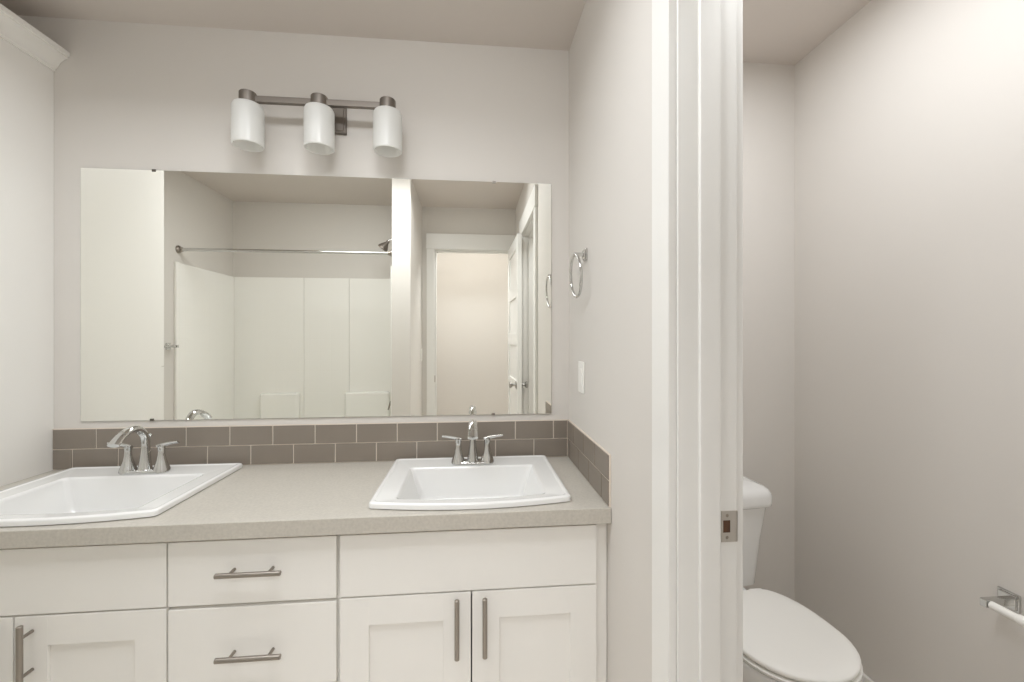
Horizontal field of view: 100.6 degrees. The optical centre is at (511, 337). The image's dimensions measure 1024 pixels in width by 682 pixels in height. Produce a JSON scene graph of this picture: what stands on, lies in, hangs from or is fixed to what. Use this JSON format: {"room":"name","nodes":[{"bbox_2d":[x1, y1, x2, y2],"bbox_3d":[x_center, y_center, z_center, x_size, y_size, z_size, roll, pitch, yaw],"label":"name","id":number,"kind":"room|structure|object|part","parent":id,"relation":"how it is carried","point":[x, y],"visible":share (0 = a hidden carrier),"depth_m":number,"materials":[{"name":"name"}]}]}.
{"room":"bathroom","nodes":[
{"label":"bathroom","id":0,"kind":"room"},
{"bbox_2d":[17,15,794,600],"bbox_3d":[-0.531,0.048,1.858,3.930,2.625,0.120,0,0,-5],"label":"wall","id":1,"kind":"structure","parent":0,"point":[134,96],"depth_m":1.81,"materials":[{"name":"white paint"}]},
{"bbox_2d":[52,419,568,469],"bbox_3d":[-0.778,0.439,1.770,2.067,0.162,0.008,0,0,-5],"label":"tile backsplash","id":2,"kind":"structure","parent":1,"relation":"attached to","point":[341,442],"depth_m":1.76,"materials":[{"name":"grey tile"}]},
{"bbox_2d":[81,168,550,420],"bbox_3d":[-0.767,-0.172,1.771,1.886,1.011,0.008,0,0,-5],"label":"wall mirror","id":3,"kind":"object","parent":1,"relation":"attached to","point":[205,295],"visible":1,"depth_m":1.76,"materials":[{"name":"silver mirror"}]},
{"bbox_2d":[231,89,401,156],"bbox_3d":[-0.762,-0.859,1.695,0.641,0.232,0.160,0,0,-5],"label":"vanity light","id":4,"kind":"object","parent":1,"relation":"attached to","point":[324,118],"visible":1,"depth_m":1.65,"materials":[{"name":"white glass"}]},
{"bbox_3d":[-1.023,-0.823,1.646,0.112,0.160,0.112,0,0,-5],"label":"lamp shade","id":5,"kind":"part","parent":4,"relation":"part of","materials":[{"name":"white glass"}]},
{"bbox_3d":[-0.758,-0.823,1.671,0.112,0.160,0.112,0,0,-5],"label":"lamp shade","id":6,"kind":"part","parent":4,"relation":"part of","materials":[{"name":"white glass"}]},
{"bbox_3d":[-0.763,-0.913,1.766,0.144,0.124,0.020,0,0,-5],"label":"plate","id":7,"kind":"part","parent":4,"relation":"part of","materials":[{"name":"silver metal"}]},
{"bbox_3d":[-0.496,-0.823,1.696,0.112,0.160,0.112,0,0,-5],"label":"lamp shade","id":8,"kind":"part","parent":4,"relation":"part of","materials":[{"name":"white glass"}]},
{"bbox_2d":[0,0,870,64],"bbox_3d":[-0.365,-1.290,0.086,3.990,0.050,3.740,0,0,-5],"label":"ceiling","id":9,"kind":"structure","parent":0,"point":[783,32],"depth_m":1.68,"materials":[{"name":"grey paint"}]},
{"bbox_2d":[569,0,651,681],"bbox_3d":[0.425,0.048,0.718,0.130,2.625,2.330,0,0,-5],"label":"wall partition","id":10,"kind":"structure","parent":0,"point":[610,51],"depth_m":1.25,"materials":[{"name":"white paint"}]},
{"bbox_2d":[570,248,586,297],"bbox_3d":[0.253,-0.241,1.591,0.049,0.185,0.166,0,0,-5],"label":"towel ring","id":11,"kind":"object","parent":10,"relation":"attached to","point":[583,254],"visible":1,"depth_m":1.58,"materials":[{"name":"silver metal"}]},
{"bbox_3d":[0.271,-0.312,1.592,0.012,0.044,0.044,0,0,-5],"label":"wall plate","id":12,"kind":"part","parent":11,"relation":"part of","materials":[{"name":"silver metal"}]},
{"bbox_2d":[578,361,583,393],"bbox_3d":[0.268,0.152,1.650,0.009,0.120,0.074,0,0,-5],"label":"light switch","id":13,"kind":"object","parent":10,"relation":"attached to","point":[580,364],"visible":1,"depth_m":1.64,"materials":[{"name":"white plastic"}]},
{"bbox_2d":[568,420,610,506],"bbox_3d":[0.274,0.439,1.585,0.008,0.162,0.561,0,0,-5],"label":"tile backsplash","id":14,"kind":"structure","parent":10,"relation":"attached to","point":[592,460],"depth_m":1.49,"materials":[{"name":"grey tile"}]},
{"bbox_2d":[652,0,742,681],"bbox_3d":[0.442,0.182,0.535,0.174,2.356,0.902,0,0,-5],"label":"trim","id":15,"kind":"structure","parent":10,"relation":"attached to","point":[697,45],"depth_m":0.89,"materials":[{"name":"white paint"}]},
{"bbox_3d":[0.367,0.182,0.528,0.022,2.356,0.902,0,0,-5],"label":"casing","id":16,"kind":"part","parent":15,"relation":"part of","materials":[{"name":"white paint"}]},
{"bbox_3d":[0.456,0.395,0.895,0.036,0.065,0.007,0,0,-5],"label":"strike plate","id":17,"kind":"part","parent":15,"relation":"part of","materials":[{"name":"silver metal"}]},
{"bbox_3d":[0.518,0.182,0.542,0.022,2.356,0.902,0,0,-5],"label":"casing","id":18,"kind":"part","parent":15,"relation":"part of","materials":[{"name":"white paint"}]},
{"bbox_2d":[795,0,1023,681],"bbox_3d":[1.486,0.048,0.753,0.120,2.625,2.460,0,0,-5],"label":"wall","id":19,"kind":"structure","parent":0,"point":[909,115],"depth_m":1.44,"materials":[{"name":"white paint"}]},
{"bbox_2d":[862,673,873,681],"bbox_3d":[1.414,1.319,0.804,0.014,0.083,2.316,0,0,-5],"label":"baseboard","id":20,"kind":"structure","parent":19,"relation":"attached to","point":[865,678],"depth_m":1.60,"materials":[{"name":"white paint"}]},
{"bbox_2d":[980,586,1023,626],"bbox_3d":[1.349,0.728,1.102,0.086,0.050,0.202,0,0,-5],"label":"toilet paper holder","id":21,"kind":"object","parent":19,"relation":"attached to","point":[1004,598],"visible":1,"depth_m":1.17,"materials":[{"name":"silver metal"}]},
{"bbox_3d":[1.338,0.731,1.178,0.075,0.022,0.016,0,0,-5],"label":"post","id":22,"kind":"part","parent":21,"relation":"part of","materials":[{"name":"silver metal"}]},
{"bbox_3d":[1.379,0.728,1.181,0.012,0.050,0.050,0,0,-5],"label":"wall plate","id":23,"kind":"part","parent":21,"relation":"part of","materials":[{"name":"silver metal"}]},
{"bbox_3d":[-0.365,1.385,0.086,3.990,0.050,3.740,0,0,-5],"label":"floor","id":24,"kind":"structure","parent":0,"visible":0},
{"bbox_2d":[0,4,69,486],"bbox_3d":[-2.023,0.116,1.317,0.616,2.488,0.676,0,0,-5],"label":"linen cabinet","id":25,"kind":"object","parent":24,"relation":"on","point":[29,59],"visible":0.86,"depth_m":1.57,"materials":[{"name":"white paint"}]},
{"bbox_3d":[-2.023,-1.090,1.317,0.616,0.076,0.676,0,0,-5],"label":"crown moulding","id":26,"kind":"part","parent":25,"relation":"part of","materials":[{"name":"white paint"}]},
{"bbox_2d":[0,542,171,681],"bbox_3d":[-1.390,0.964,1.419,0.782,0.792,0.589,0,0,-5],"label":"base cabinet","id":27,"kind":"object","parent":24,"relation":"on","point":[87,613],"visible":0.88,"depth_m":1.19,"materials":[{"name":"white paint"}]},
{"bbox_3d":[-1.563,1.011,1.158,0.384,0.488,0.019,0,0,-5],"label":"cabinet door","id":28,"kind":"part","parent":27,"relation":"part of","materials":[{"name":"white paint"}]},
{"bbox_3d":[-1.320,0.860,1.151,0.014,0.176,0.042,0,0,-5],"label":"pull handle","id":29,"kind":"part","parent":27,"relation":"part of","materials":[{"name":"silver metal"}]},
{"bbox_3d":[-1.367,0.671,1.177,0.776,0.182,0.019,0,0,-5],"label":"false drawer","id":30,"kind":"part","parent":27,"relation":"part of","materials":[{"name":"white paint"}]},
{"bbox_3d":[-1.174,1.011,1.195,0.389,0.488,0.019,0,0,-5],"label":"cabinet door","id":31,"kind":"part","parent":27,"relation":"part of","materials":[{"name":"white paint"}]},
{"bbox_2d":[0,456,610,548],"bbox_3d":[-0.751,0.544,1.489,2.067,0.048,0.573,0,0,-5],"label":"countertop","id":32,"kind":"structure","parent":27,"relation":"on","point":[301,499],"depth_m":1.28,"materials":[{"name":"laminate"}]},
{"bbox_2d":[0,463,242,526],"bbox_3d":[-1.367,0.573,1.424,0.629,0.146,0.513,0,0,-5],"label":"sink","id":33,"kind":"object","parent":32,"relation":"in","point":[75,494],"visible":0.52,"depth_m":1.52,"materials":[{"name":"white ceramic"}]},
{"bbox_2d":[107,425,179,474],"bbox_3d":[-1.385,0.411,1.569,0.199,0.187,0.199,0,0,33],"label":"bathroom faucet","id":34,"kind":"object","parent":33,"relation":"on","point":[128,466],"visible":1,"depth_m":1.58,"materials":[{"name":"silver metal"}]},
{"bbox_3d":[-1.458,0.401,1.582,0.080,0.032,0.018,0,0,-9],"label":"lever","id":35,"kind":"part","parent":34,"relation":"part of","materials":[{"name":"silver metal"}]},
{"bbox_3d":[-1.433,0.450,1.587,0.056,0.097,0.056,0,0,-5],"label":"handle","id":36,"kind":"part","parent":34,"relation":"part of","materials":[{"name":"silver metal"}]},
{"bbox_3d":[-1.369,0.407,1.530,0.050,0.180,0.172,0,0,-5],"label":"spout","id":37,"kind":"part","parent":34,"relation":"part of","materials":[{"name":"silver metal"}]},
{"bbox_3d":[-1.375,0.497,1.592,0.166,0.015,0.052,0,0,-5],"label":"plate","id":38,"kind":"part","parent":34,"relation":"part of","materials":[{"name":"silver metal"}]},
{"bbox_3d":[-1.317,0.450,1.598,0.056,0.097,0.056,0,0,-5],"label":"handle","id":39,"kind":"part","parent":34,"relation":"part of","materials":[{"name":"silver metal"}]},
{"bbox_3d":[-1.292,0.401,1.598,0.080,0.032,0.018,0,0,-2],"label":"lever","id":40,"kind":"part","parent":34,"relation":"part of","materials":[{"name":"silver metal"}]},
{"bbox_2d":[369,455,570,509],"bbox_3d":[-0.145,0.573,1.539,0.629,0.146,0.513,0,0,-5],"label":"sink","id":41,"kind":"object","parent":32,"relation":"in","point":[525,480],"visible":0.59,"depth_m":1.65,"materials":[{"name":"white ceramic"}]},
{"bbox_2d":[442,419,502,465],"bbox_3d":[-0.168,0.411,1.684,0.199,0.187,0.199,0,0,33],"label":"bathroom faucet","id":42,"kind":"object","parent":41,"relation":"on","point":[458,459],"visible":1,"depth_m":1.69,"materials":[{"name":"silver metal"}]},
{"bbox_3d":[-0.240,0.401,1.697,0.080,0.032,0.018,0,0,-9],"label":"lever","id":43,"kind":"part","parent":42,"relation":"part of","materials":[{"name":"silver metal"}]},
{"bbox_3d":[-0.215,0.450,1.701,0.056,0.097,0.056,0,0,-5],"label":"handle","id":44,"kind":"part","parent":42,"relation":"part of","materials":[{"name":"silver metal"}]},
{"bbox_3d":[-0.152,0.407,1.645,0.050,0.180,0.172,0,0,-5],"label":"spout","id":45,"kind":"part","parent":42,"relation":"part of","materials":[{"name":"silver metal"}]},
{"bbox_3d":[-0.158,0.497,1.707,0.166,0.015,0.052,0,0,-5],"label":"plate","id":46,"kind":"part","parent":42,"relation":"part of","materials":[{"name":"silver metal"}]},
{"bbox_3d":[-0.100,0.450,1.712,0.056,0.097,0.056,0,0,-5],"label":"handle","id":47,"kind":"part","parent":42,"relation":"part of","materials":[{"name":"silver metal"}]},
{"bbox_3d":[-0.074,0.401,1.712,0.080,0.032,0.018,0,0,-2],"label":"lever","id":48,"kind":"part","parent":42,"relation":"part of","materials":[{"name":"silver metal"}]},
{"bbox_2d":[168,535,339,681],"bbox_3d":[-0.767,0.964,1.478,0.467,0.792,0.589,0,0,-5],"label":"base cabinet","id":49,"kind":"object","parent":24,"relation":"on","point":[253,609],"visible":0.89,"depth_m":1.23,"materials":[{"name":"white paint"}]},
{"bbox_3d":[-0.742,0.900,1.205,0.176,0.014,0.042,0,0,-5],"label":"pull handle","id":50,"kind":"part","parent":49,"relation":"part of","materials":[{"name":"silver metal"}]},
{"bbox_3d":[-0.742,0.664,1.205,0.176,0.014,0.042,0,0,-5],"label":"pull handle","id":51,"kind":"part","parent":49,"relation":"part of","materials":[{"name":"silver metal"}]},
{"bbox_3d":[-0.746,0.890,1.235,0.461,0.235,0.019,0,0,-5],"label":"drawer","id":52,"kind":"part","parent":49,"relation":"part of","materials":[{"name":"white paint"}]},
{"bbox_3d":[-0.746,0.672,1.235,0.461,0.182,0.019,0,0,-5],"label":"drawer","id":53,"kind":"part","parent":49,"relation":"part of","materials":[{"name":"white paint"}]},
{"bbox_2d":[340,524,606,681],"bbox_3d":[-0.128,0.964,1.538,0.815,0.792,0.589,0,0,-5],"label":"base cabinet","id":54,"kind":"object","parent":24,"relation":"on","point":[515,604],"visible":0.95,"depth_m":1.28,"materials":[{"name":"white paint"}]},
{"bbox_3d":[-0.316,1.011,1.276,0.383,0.488,0.019,0,0,-5],"label":"cabinet door","id":55,"kind":"part","parent":54,"relation":"part of","materials":[{"name":"white paint"}]},
{"bbox_3d":[-0.163,0.857,1.260,0.014,0.176,0.042,0,0,-5],"label":"pull handle","id":56,"kind":"part","parent":54,"relation":"part of","materials":[{"name":"silver metal"}]},
{"bbox_3d":[-0.122,0.671,1.294,0.772,0.182,0.019,0,0,-5],"label":"false drawer","id":57,"kind":"part","parent":54,"relation":"part of","materials":[{"name":"white paint"}]},
{"bbox_3d":[-0.081,0.857,1.268,0.014,0.176,0.042,0,0,-5],"label":"pull handle","id":58,"kind":"part","parent":54,"relation":"part of","materials":[{"name":"silver metal"}]},
{"bbox_3d":[0.070,1.011,1.312,0.384,0.488,0.019,0,0,-5],"label":"cabinet door","id":59,"kind":"part","parent":54,"relation":"part of","materials":[{"name":"white paint"}]},
{"bbox_2d":[743,476,862,681],"bbox_3d":[0.845,0.980,1.536,0.480,0.760,0.769,0,0,-5],"label":"toilet","id":60,"kind":"object","parent":24,"relation":"on","point":[784,640],"visible":0.43,"depth_m":1.32,"materials":[{"name":"white ceramic"}]},
{"bbox_3d":[0.820,0.856,1.803,0.456,0.338,0.213,0,0,-5],"label":"tank","id":61,"kind":"part","parent":60,"relation":"part of","materials":[{"name":"white ceramic"}]},
{"bbox_3d":[0.820,0.643,1.798,0.480,0.086,0.243,0,0,-5],"label":"tank lid","id":62,"kind":"part","parent":60,"relation":"part of","materials":[{"name":"white ceramic"}]},
{"bbox_3d":[0.861,0.938,1.365,0.364,0.023,0.419,0,0,-5],"label":"lid","id":63,"kind":"part","parent":60,"relation":"part of","materials":[{"name":"white plastic"}]},
{"bbox_3d":[0.861,0.960,1.365,0.370,0.015,0.424,0,0,-5],"label":"seat","id":64,"kind":"part","parent":60,"relation":"part of","materials":[{"name":"white plastic"}]}
]}

